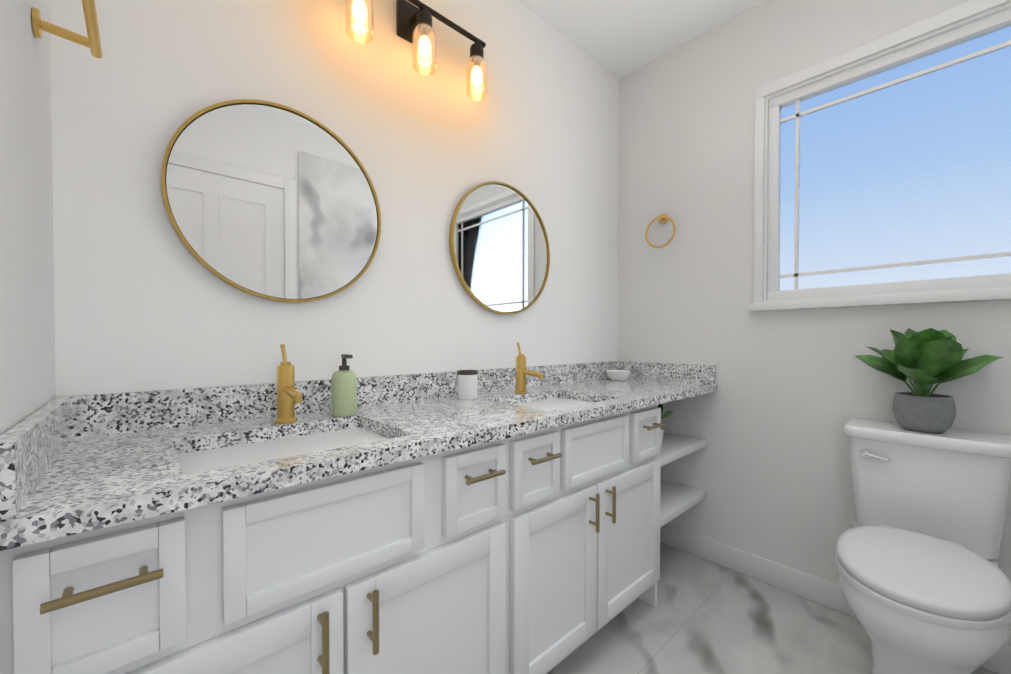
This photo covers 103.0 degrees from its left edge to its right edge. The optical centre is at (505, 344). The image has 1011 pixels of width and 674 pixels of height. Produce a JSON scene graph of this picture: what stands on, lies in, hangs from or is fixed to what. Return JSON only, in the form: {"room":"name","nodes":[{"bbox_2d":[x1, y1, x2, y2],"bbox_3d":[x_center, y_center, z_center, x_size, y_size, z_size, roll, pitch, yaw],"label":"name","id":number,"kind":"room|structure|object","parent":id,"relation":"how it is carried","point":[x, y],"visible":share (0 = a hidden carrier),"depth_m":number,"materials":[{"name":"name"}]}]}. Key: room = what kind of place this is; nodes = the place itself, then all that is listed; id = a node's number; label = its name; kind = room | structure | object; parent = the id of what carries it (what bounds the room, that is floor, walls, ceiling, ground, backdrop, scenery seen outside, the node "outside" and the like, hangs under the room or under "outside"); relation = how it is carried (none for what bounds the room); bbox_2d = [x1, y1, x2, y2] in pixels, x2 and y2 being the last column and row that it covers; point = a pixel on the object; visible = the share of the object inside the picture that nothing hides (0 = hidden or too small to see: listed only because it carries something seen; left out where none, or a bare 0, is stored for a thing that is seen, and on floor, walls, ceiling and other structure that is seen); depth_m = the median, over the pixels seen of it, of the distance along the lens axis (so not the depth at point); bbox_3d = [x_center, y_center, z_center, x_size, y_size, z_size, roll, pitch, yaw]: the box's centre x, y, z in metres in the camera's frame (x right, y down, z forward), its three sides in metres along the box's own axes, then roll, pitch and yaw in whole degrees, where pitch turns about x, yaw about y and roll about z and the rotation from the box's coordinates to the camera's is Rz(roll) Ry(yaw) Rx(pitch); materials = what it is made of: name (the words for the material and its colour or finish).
{"room":"bathroom","nodes":[
{"label":"bathroom","id":0,"kind":"room"},
{"bbox_2d":[0,0,55,435],"bbox_3d":[-0.419,-0.206,0.151,0.150,2.500,1.720,-1,1,-42],"label":"wall","id":1,"kind":"structure","parent":0,"point":[27,352],"depth_m":0.63,"materials":[{"name":"paint"}]},
{"bbox_2d":[0,396,71,518],"bbox_3d":[-0.748,0.156,0.649,0.021,0.090,0.503,-1,1,-42],"label":"backsplash","id":2,"kind":"structure","parent":1,"relation":"attached to","point":[30,449],"depth_m":0.55,"materials":[{"name":"grey stone"}]},
{"bbox_2d":[31,0,101,57],"bbox_3d":[-0.578,-0.554,0.495,0.082,0.044,0.670,-1,1,-42],"label":"towel rail","id":3,"kind":"object","parent":1,"relation":"attached to","point":[92,41],"visible":1,"depth_m":0.70,"materials":[{"name":"gold metal"}]},
{"bbox_2d":[50,0,618,396],"bbox_3d":[-0.205,-0.224,1.607,2.425,2.500,0.150,-1,1,-42],"label":"wall","id":4,"kind":"structure","parent":0,"point":[145,299],"depth_m":1.23,"materials":[{"name":"white paint"}]},
{"bbox_2d":[161,99,380,302],"bbox_3d":[-0.607,-0.388,1.122,0.538,0.538,0.022,-1,1,-42],"label":"round mirror","id":5,"kind":"object","parent":4,"relation":"attached to","point":[267,200],"visible":0.98,"depth_m":1.09,"materials":[{"name":"gold metal"}]},
{"bbox_2d":[72,361,619,438],"bbox_3d":[-0.146,0.145,1.548,2.120,0.090,0.020,-1,1,-42],"label":"backsplash","id":6,"kind":"structure","parent":4,"relation":"attached to","point":[107,413],"depth_m":1.05,"materials":[{"name":"grey stone"}]},
{"bbox_2d":[345,0,487,100],"bbox_3d":[-0.283,-1.028,1.331,0.508,0.255,0.138,-1,1,-42],"label":"sconce","id":7,"kind":"object","parent":4,"relation":"attached to","point":[414,26],"visible":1,"depth_m":1.32,"materials":[{"name":"black metal"}]},
{"bbox_2d":[449,181,549,314],"bbox_3d":[-0.003,-0.394,1.669,0.538,0.538,0.022,-1,1,-42],"label":"round mirror","id":8,"kind":"object","parent":4,"relation":"attached to","point":[499,247],"visible":1,"depth_m":1.65,"materials":[{"name":"gold metal"}]},
{"bbox_2d":[518,0,763,78],"bbox_3d":[0.423,-1.515,0.899,2.425,0.100,2.020,-1,1,-42],"label":"ceiling","id":9,"kind":"structure","parent":0,"point":[618,39],"depth_m":1.85,"materials":[{"name":"paint"}]},
{"bbox_2d":[548,542,997,673],"bbox_3d":[0.423,1.085,0.931,2.425,0.100,2.020,-1,1,-42],"label":"floor","id":10,"kind":"structure","parent":0,"point":[703,616],"depth_m":1.43,"materials":[{"name":"tile"}]},
{"bbox_2d":[0,387,716,673],"bbox_3d":[0.030,0.627,1.359,2.120,0.805,0.544,-1,1,-42],"label":"bathroom vanity","id":11,"kind":"object","parent":10,"relation":"on","point":[512,520],"depth_m":0.79,"materials":[{"name":"white wood"}]},
{"bbox_2d":[0,379,716,538],"bbox_3d":[0.024,0.208,1.360,2.120,0.032,0.528,-1,1,-42],"label":"countertop","id":12,"kind":"structure","parent":11,"relation":"on","point":[96,476],"depth_m":0.81,"materials":[{"name":"grey stone"}]},
{"bbox_2d":[176,419,391,470],"bbox_3d":[-0.448,0.301,0.866,0.433,0.165,0.332,-1,1,-42],"label":"sink","id":13,"kind":"object","parent":12,"relation":"in","point":[221,452],"depth_m":0.92,"materials":[{"name":"white ceramic"}]},
{"bbox_2d":[272,344,303,422],"bbox_3d":[-0.528,0.100,0.988,0.050,0.193,0.140,-1,1,-42],"label":"faucet","id":14,"kind":"object","parent":12,"relation":"on","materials":[{"name":"gold metal"}]},
{"bbox_2d":[331,354,356,416],"bbox_3d":[-0.443,0.111,1.111,0.066,0.168,0.078,-1,1,-42],"label":"soap dispenser","id":15,"kind":"object","parent":12,"relation":"on","point":[344,390],"visible":1,"depth_m":1.09,"materials":[{"name":"green plastic"}]},
{"bbox_2d":[457,370,477,399],"bbox_3d":[-0.134,0.142,1.426,0.074,0.099,0.074,-1,1,-42],"label":"cup","id":16,"kind":"object","parent":12,"relation":"on","point":[467,384],"visible":1,"depth_m":1.40,"materials":[{"name":"white ceramic"}]},
{"bbox_2d":[512,343,543,394],"bbox_3d":[0.091,0.093,1.549,0.050,0.193,0.140,-1,1,-42],"label":"faucet","id":17,"kind":"object","parent":12,"relation":"on","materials":[{"name":"gold metal"}]},
{"bbox_2d":[504,395,595,410],"bbox_3d":[0.174,0.294,1.431,0.432,0.165,0.332,-1,1,-42],"label":"sink","id":18,"kind":"object","parent":12,"relation":"in","point":[549,401],"depth_m":1.56,"materials":[{"name":"white ceramic"}]},
{"bbox_2d":[606,370,630,380],"bbox_3d":[0.581,0.159,2.075,0.126,0.048,0.126,-1,1,-42],"label":"dish","id":19,"kind":"object","parent":12,"relation":"on","point":[618,375],"visible":1,"depth_m":2.03,"materials":[{"name":"white ceramic"}]},
{"bbox_2d":[658,403,673,444],"bbox_3d":[0.678,0.352,1.812,0.153,0.202,0.150,-1,1,-42],"label":"potted plant","id":20,"kind":"object","parent":11,"relation":"on","point":[666,414],"visible":0.12,"depth_m":1.80,"materials":[{"name":"plant"}]},
{"bbox_2d":[835,419,1010,673],"bbox_3d":[1.191,0.656,1.163,0.650,0.752,0.380,-1,1,-42],"label":"toilet","id":21,"kind":"object","parent":10,"relation":"on","point":[924,582],"visible":1,"depth_m":1.14,"materials":[{"name":"ceramic"}]},
{"bbox_2d":[855,328,1002,432],"bbox_3d":[1.331,0.111,1.293,0.265,0.333,0.341,-1,1,-42],"label":"potted plant","id":22,"kind":"object","parent":21,"relation":"on","point":[923,360],"visible":1,"depth_m":1.26,"materials":[{"name":"green plant"}]},
{"bbox_2d":[618,0,1010,644],"bbox_3d":[1.266,-0.224,1.679,0.150,2.500,1.720,-1,1,-42],"label":"wall","id":23,"kind":"structure","parent":0,"point":[768,470],"depth_m":1.78,"materials":[{"name":"paint"}]},
{"bbox_2d":[645,214,675,247],"bbox_3d":[0.795,-0.578,2.048,0.044,0.180,0.161,-1,1,-42],"label":"towel ring","id":24,"kind":"object","parent":23,"relation":"attached to","point":[663,218],"visible":1,"depth_m":2.04,"materials":[{"name":"gold metal"}]},
{"bbox_2d":[620,361,715,382],"bbox_3d":[0.807,0.139,2.059,0.020,0.090,0.503,-1,1,-42],"label":"backsplash","id":25,"kind":"structure","parent":23,"relation":"attached to","point":[683,373],"depth_m":2.01,"materials":[{"name":"grey stone"}]},
{"bbox_2d":[660,524,1010,673],"bbox_3d":[1.205,0.976,1.638,0.014,0.100,1.718,-1,1,-42],"label":"baseboard","id":26,"kind":"structure","parent":23,"relation":"attached to","point":[826,593],"depth_m":1.69,"materials":[{"name":"white wood"}]},
{"bbox_2d":[749,0,1010,310],"bbox_3d":[1.439,-0.622,1.382,0.085,0.963,1.047,-1,1,-42],"label":"window","id":27,"kind":"structure","parent":23,"relation":"in","point":[767,180],"depth_m":1.52,"materials":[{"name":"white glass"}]}
]}

